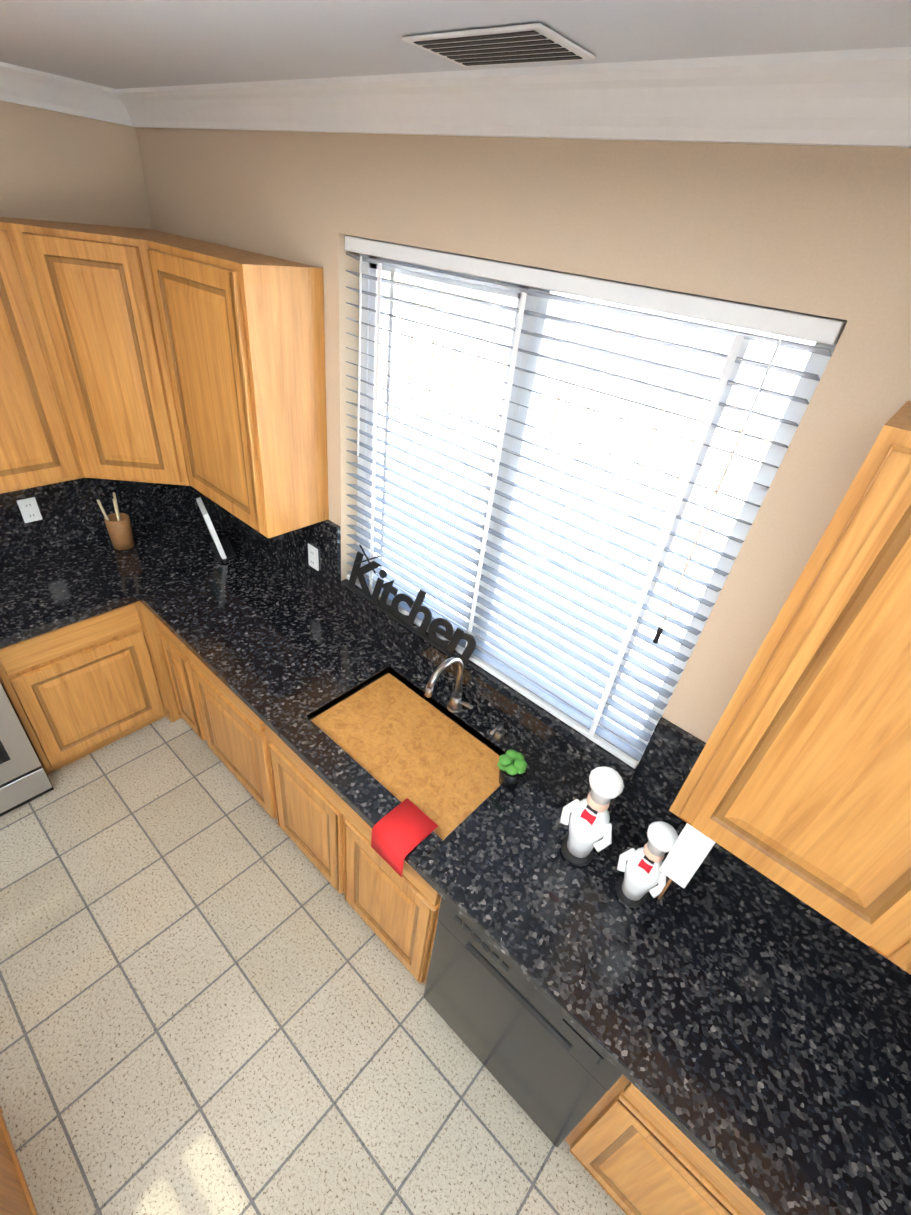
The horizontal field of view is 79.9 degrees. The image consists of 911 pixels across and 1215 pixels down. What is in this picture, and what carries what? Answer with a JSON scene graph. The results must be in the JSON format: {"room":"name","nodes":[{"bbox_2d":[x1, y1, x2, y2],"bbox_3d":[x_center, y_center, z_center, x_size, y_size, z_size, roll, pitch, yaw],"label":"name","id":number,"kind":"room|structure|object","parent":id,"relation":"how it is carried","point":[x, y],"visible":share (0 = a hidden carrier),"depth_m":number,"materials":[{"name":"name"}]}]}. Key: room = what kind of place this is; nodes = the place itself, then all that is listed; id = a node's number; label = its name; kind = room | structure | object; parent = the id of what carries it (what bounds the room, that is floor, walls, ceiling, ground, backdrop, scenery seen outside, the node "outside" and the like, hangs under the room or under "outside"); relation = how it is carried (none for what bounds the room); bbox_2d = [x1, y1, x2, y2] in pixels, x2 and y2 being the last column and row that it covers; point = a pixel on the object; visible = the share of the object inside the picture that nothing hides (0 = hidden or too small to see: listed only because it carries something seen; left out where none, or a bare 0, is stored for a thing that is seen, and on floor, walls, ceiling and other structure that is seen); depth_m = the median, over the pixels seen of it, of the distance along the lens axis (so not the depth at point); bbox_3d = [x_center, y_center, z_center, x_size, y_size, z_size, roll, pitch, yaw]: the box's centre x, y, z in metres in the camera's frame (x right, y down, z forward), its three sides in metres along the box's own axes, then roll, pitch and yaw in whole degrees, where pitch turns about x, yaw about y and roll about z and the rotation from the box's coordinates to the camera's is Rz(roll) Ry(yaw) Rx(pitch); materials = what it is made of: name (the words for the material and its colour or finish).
{"room":"kitchen","nodes":[
{"label":"kitchen","id":0,"kind":"room"},
{"bbox_2d":[0,100,152,229],"bbox_3d":[-2.650,-0.348,1.887,0.120,2.743,3.440,31,41,30],"label":"wall","id":1,"kind":"structure","parent":0,"point":[60,167],"depth_m":2.16,"materials":[{"name":"paint"}]},
{"bbox_2d":[0,217,83,493],"bbox_3d":[-1.888,-0.914,2.044,0.338,0.935,0.601,31,41,30],"label":"upper cabinet","id":2,"kind":"object","parent":1,"relation":"attached to","point":[37,447],"depth_m":2.14,"materials":[{"name":"brown wood"}]},
{"bbox_2d":[0,478,195,561],"bbox_3d":[-2.271,-0.320,2.333,0.019,0.442,2.372,31,41,30],"label":"backsplash","id":3,"kind":"structure","parent":1,"relation":"attached to","point":[71,513],"depth_m":2.73,"materials":[{"name":"black stone"}]},
{"bbox_2d":[17,497,41,522],"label":"outlet","id":4,"kind":"object","parent":3,"relation":"attached to","point":[29,509],"depth_m":2.56,"materials":[{"name":"white plastic"}]},
{"bbox_2d":[0,47,910,147],"bbox_3d":[-2.056,0.601,-1.668,5.150,0.098,8.000,31,41,30],"label":"crown molding","id":5,"kind":"structure","parent":1,"relation":"attached to","point":[859,97],"depth_m":1.12,"materials":[{"name":"white paint"}]},
{"bbox_2d":[0,716,625,1214],"bbox_3d":[-0.899,2.054,1.295,5.470,0.100,3.905,31,41,30],"label":"floor","id":6,"kind":"structure","parent":0,"point":[212,998],"depth_m":1.96,"materials":[{"name":"beige tile"}]},
{"bbox_2d":[0,1105,37,1214],"bbox_3d":[-1.691,1.643,0.863,0.585,0.884,1.495,31,41,30],"label":"kitchen island","id":7,"kind":"object","parent":6,"relation":"on","point":[16,1198],"visible":1,"depth_m":1.48,"materials":[{"name":"brown wood"}]},
{"bbox_2d":[0,681,53,816],"bbox_3d":[-2.333,0.440,2.208,0.682,1.165,0.756,31,41,30],"label":"range","id":8,"kind":"object","parent":6,"relation":"on","point":[24,778],"visible":1,"depth_m":2.44,"materials":[{"name":"silver metal"}]},
{"bbox_2d":[0,602,175,773],"bbox_3d":[-1.953,0.278,2.768,0.597,0.875,0.588,31,41,30],"label":"base cabinet","id":9,"kind":"object","parent":6,"relation":"on","point":[75,691],"depth_m":2.58,"materials":[{"name":"brown wood"}]},
{"bbox_2d":[0,510,255,649],"bbox_3d":[-1.685,-0.200,2.699,0.632,0.040,1.205,31,41,30],"label":"countertop","id":10,"kind":"structure","parent":9,"relation":"on","point":[51,590],"depth_m":2.60,"materials":[{"name":"black stone"}]},
{"bbox_2d":[97,492,134,549],"bbox_3d":[-1.712,-0.431,2.749,0.110,0.271,0.121,31,41,30],"label":"utensil crock","id":11,"kind":"object","parent":10,"relation":"on","point":[119,528],"visible":1,"depth_m":2.75,"materials":[{"name":"brown ceramic"}]},
{"bbox_2d":[196,497,236,561],"bbox_3d":[-1.227,-0.404,2.796,0.126,0.273,0.200,-14,40,-28],"label":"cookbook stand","id":12,"kind":"object","parent":10,"relation":"on","point":[223,549],"visible":1,"depth_m":2.77,"materials":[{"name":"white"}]},
{"bbox_2d":[148,614,203,740],"bbox_3d":[-1.184,0.274,2.924,0.315,0.875,0.597,31,41,30],"label":"base cabinet","id":13,"kind":"object","parent":6,"relation":"on","point":[168,650],"depth_m":2.75,"materials":[{"name":"brown wood"}]},
{"bbox_2d":[180,646,271,816],"bbox_3d":[-0.833,0.486,2.689,0.630,0.875,0.597,31,41,30],"label":"base cabinet","id":14,"kind":"object","parent":6,"relation":"on","point":[231,730],"depth_m":2.47,"materials":[{"name":"brown wood"}]},
{"bbox_2d":[260,722,447,984],"bbox_3d":[-0.241,0.846,2.292,0.968,0.875,0.597,31,41,30],"label":"base cabinet","id":15,"kind":"object","parent":6,"relation":"on","point":[402,911],"depth_m":2.05,"materials":[{"name":"brown wood"}]},
{"bbox_2d":[371,798,437,876],"bbox_3d":[-0.162,0.724,1.724,0.140,0.110,0.152,31,41,30],"label":"towel","id":16,"kind":"object","parent":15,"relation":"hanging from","point":[401,831],"visible":1,"depth_m":1.69,"materials":[{"name":"fabric"}]},
{"bbox_2d":[136,554,910,1214],"bbox_3d":[-0.047,0.574,1.916,3.270,0.040,0.632,31,41,30],"label":"countertop","id":17,"kind":"structure","parent":15,"relation":"on","point":[791,1078],"depth_m":1.47,"materials":[{"name":"black stone"}]},
{"bbox_2d":[304,662,506,841],"bbox_3d":[-0.172,0.572,2.054,0.708,0.218,0.427,31,41,30],"label":"sink","id":18,"kind":"object","parent":17,"relation":"in","point":[407,741],"depth_m":2.02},
{"bbox_2d":[343,544,475,663],"bbox_3d":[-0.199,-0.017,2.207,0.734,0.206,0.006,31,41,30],"label":"kitchen sign","id":19,"kind":"object","parent":17,"relation":"on","point":[426,623],"visible":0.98,"depth_m":2.19,"materials":[{"name":"black metal"}]},
{"bbox_2d":[425,657,504,742],"bbox_3d":[0.039,0.350,1.958,0.268,0.294,0.214,31,41,30],"label":"faucet","id":20,"kind":"object","parent":17,"relation":"on","point":[455,703],"visible":1,"depth_m":2.00,"materials":[{"name":"silver metal"}]},
{"bbox_2d":[497,749,526,788],"bbox_3d":[0.192,0.552,1.846,0.093,0.127,0.098,31,41,30],"label":"potted plant","id":21,"kind":"object","parent":17,"relation":"on","point":[512,764],"visible":1,"depth_m":1.82,"materials":[{"name":"green plant"}]},
{"bbox_2d":[559,767,623,865],"bbox_3d":[0.398,0.610,1.591,0.165,0.370,0.113,31,41,30],"label":"chef figurine","id":22,"kind":"object","parent":17,"relation":"on","point":[590,828],"depth_m":1.55,"materials":[{"name":"white ceramic"}]},
{"bbox_2d":[616,821,715,907],"bbox_3d":[0.551,0.675,1.473,0.175,0.434,0.097,31,41,30],"label":"chef figurine","id":23,"kind":"object","parent":17,"relation":"on","point":[645,869],"depth_m":1.44,"materials":[{"name":"white ceramic"}]},
{"bbox_2d":[423,897,622,1146],"bbox_3d":[0.329,1.215,1.885,0.602,0.868,0.593,31,41,30],"label":"dishwasher","id":24,"kind":"object","parent":6,"relation":"on","point":[554,1071],"visible":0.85,"depth_m":1.63,"materials":[{"name":"black metal"}]},
{"bbox_2d":[565,1078,763,1214],"bbox_3d":[0.850,1.509,1.562,0.745,0.875,0.597,31,41,30],"label":"base cabinet","id":25,"kind":"object","parent":6,"relation":"on","point":[645,1164],"depth_m":1.42,"materials":[{"name":"brown wood"}]},
{"bbox_2d":[0,0,910,88],"bbox_3d":[-4.668,-1.511,-0.137,13.050,1.007,8.500,31,41,30],"label":"ceiling","id":26,"kind":"structure","parent":0,"point":[118,44],"depth_m":1.04,"materials":[{"name":"paint"}]},
{"bbox_2d":[402,23,594,66],"bbox_3d":[0.076,-1.035,1.007,0.320,0.006,0.180,31,41,30],"label":"ceiling vent","id":27,"kind":"object","parent":26,"relation":"in","point":[529,43],"visible":1,"depth_m":0.98,"materials":[{"name":"white metal"}]},
{"bbox_2d":[136,127,910,779],"bbox_3d":[0.502,0.181,1.749,5.410,2.743,0.160,31,41,30],"label":"wall","id":28,"kind":"structure","parent":0,"point":[818,229],"depth_m":1.24,"materials":[{"name":"paint"}]},
{"bbox_2d":[12,218,200,484],"bbox_3d":[-1.392,-1.070,2.363,0.617,0.935,0.616,31,41,30],"label":"upper cabinet","id":29,"kind":"object","parent":28,"relation":"attached to","point":[142,355],"depth_m":2.13,"materials":[{"name":"brown wood"}]},
{"bbox_2d":[132,233,328,538],"bbox_3d":[-0.848,-0.846,2.151,0.636,0.935,0.338,31,41,30],"label":"upper cabinet","id":30,"kind":"object","parent":28,"relation":"attached to","point":[238,336],"depth_m":1.98,"materials":[{"name":"brown wood"}]},
{"bbox_2d":[196,490,910,1021],"bbox_3d":[-0.045,0.128,2.131,3.882,0.442,0.020,31,41,30],"label":"backsplash","id":31,"kind":"structure","parent":28,"relation":"attached to","point":[645,799],"depth_m":1.81,"materials":[{"name":"black stone"}]},
{"bbox_2d":[308,543,318,570],"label":"outlet","id":32,"kind":"object","parent":31,"relation":"attached to","point":[312,551],"depth_m":2.52,"materials":[{"name":"white plastic"}]},
{"bbox_2d":[675,770,690,795],"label":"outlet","id":33,"kind":"object","parent":31,"relation":"attached to","point":[688,772],"depth_m":1.60,"materials":[{"name":"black plastic"}]},
{"bbox_2d":[357,237,847,754],"bbox_3d":[0.176,-0.362,1.827,1.474,1.329,0.060,31,41,30],"label":"window","id":34,"kind":"structure","parent":28,"relation":"in","point":[785,433],"depth_m":1.63,"materials":[{"name":"white plastic"}]},
{"bbox_2d":[345,236,846,768],"bbox_3d":[0.126,-0.341,1.771,1.464,1.309,0.072,31,41,30],"label":"window blinds","id":35,"kind":"object","parent":34,"relation":"attached to","point":[785,322],"visible":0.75,"depth_m":1.65,"materials":[{"name":"white plastic"}]},
{"bbox_2d":[669,401,910,974],"bbox_3d":[0.848,0.176,1.027,0.496,0.935,0.316,31,41,30],"label":"upper cabinet","id":36,"kind":"object","parent":28,"relation":"attached to","point":[804,775],"depth_m":0.99,"materials":[{"name":"brown wood"}]},
{"label":"outside","id":37,"kind":"structure","parent":0,"visible":0},
{"bbox_2d":[375,308,700,728],"bbox_3d":[10.335,1.343,4.571,42.000,0.130,44.000,31,41,30],"label":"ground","id":38,"kind":"structure","parent":37,"point":[651,633],"depth_m":4.94,"materials":[{"name":"white"}]},
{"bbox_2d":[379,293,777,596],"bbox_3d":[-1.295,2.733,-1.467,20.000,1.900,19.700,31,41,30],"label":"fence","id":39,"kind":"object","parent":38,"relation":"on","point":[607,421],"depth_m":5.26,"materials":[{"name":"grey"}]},
{"bbox_2d":[562,293,815,425],"bbox_3d":[7.413,-3.564,6.831,11.400,4.620,5.700,31,41,30],"label":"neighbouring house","id":40,"kind":"structure","parent":38,"relation":"on","point":[653,327],"depth_m":7.03,"materials":[{"name":"white"}]}
]}

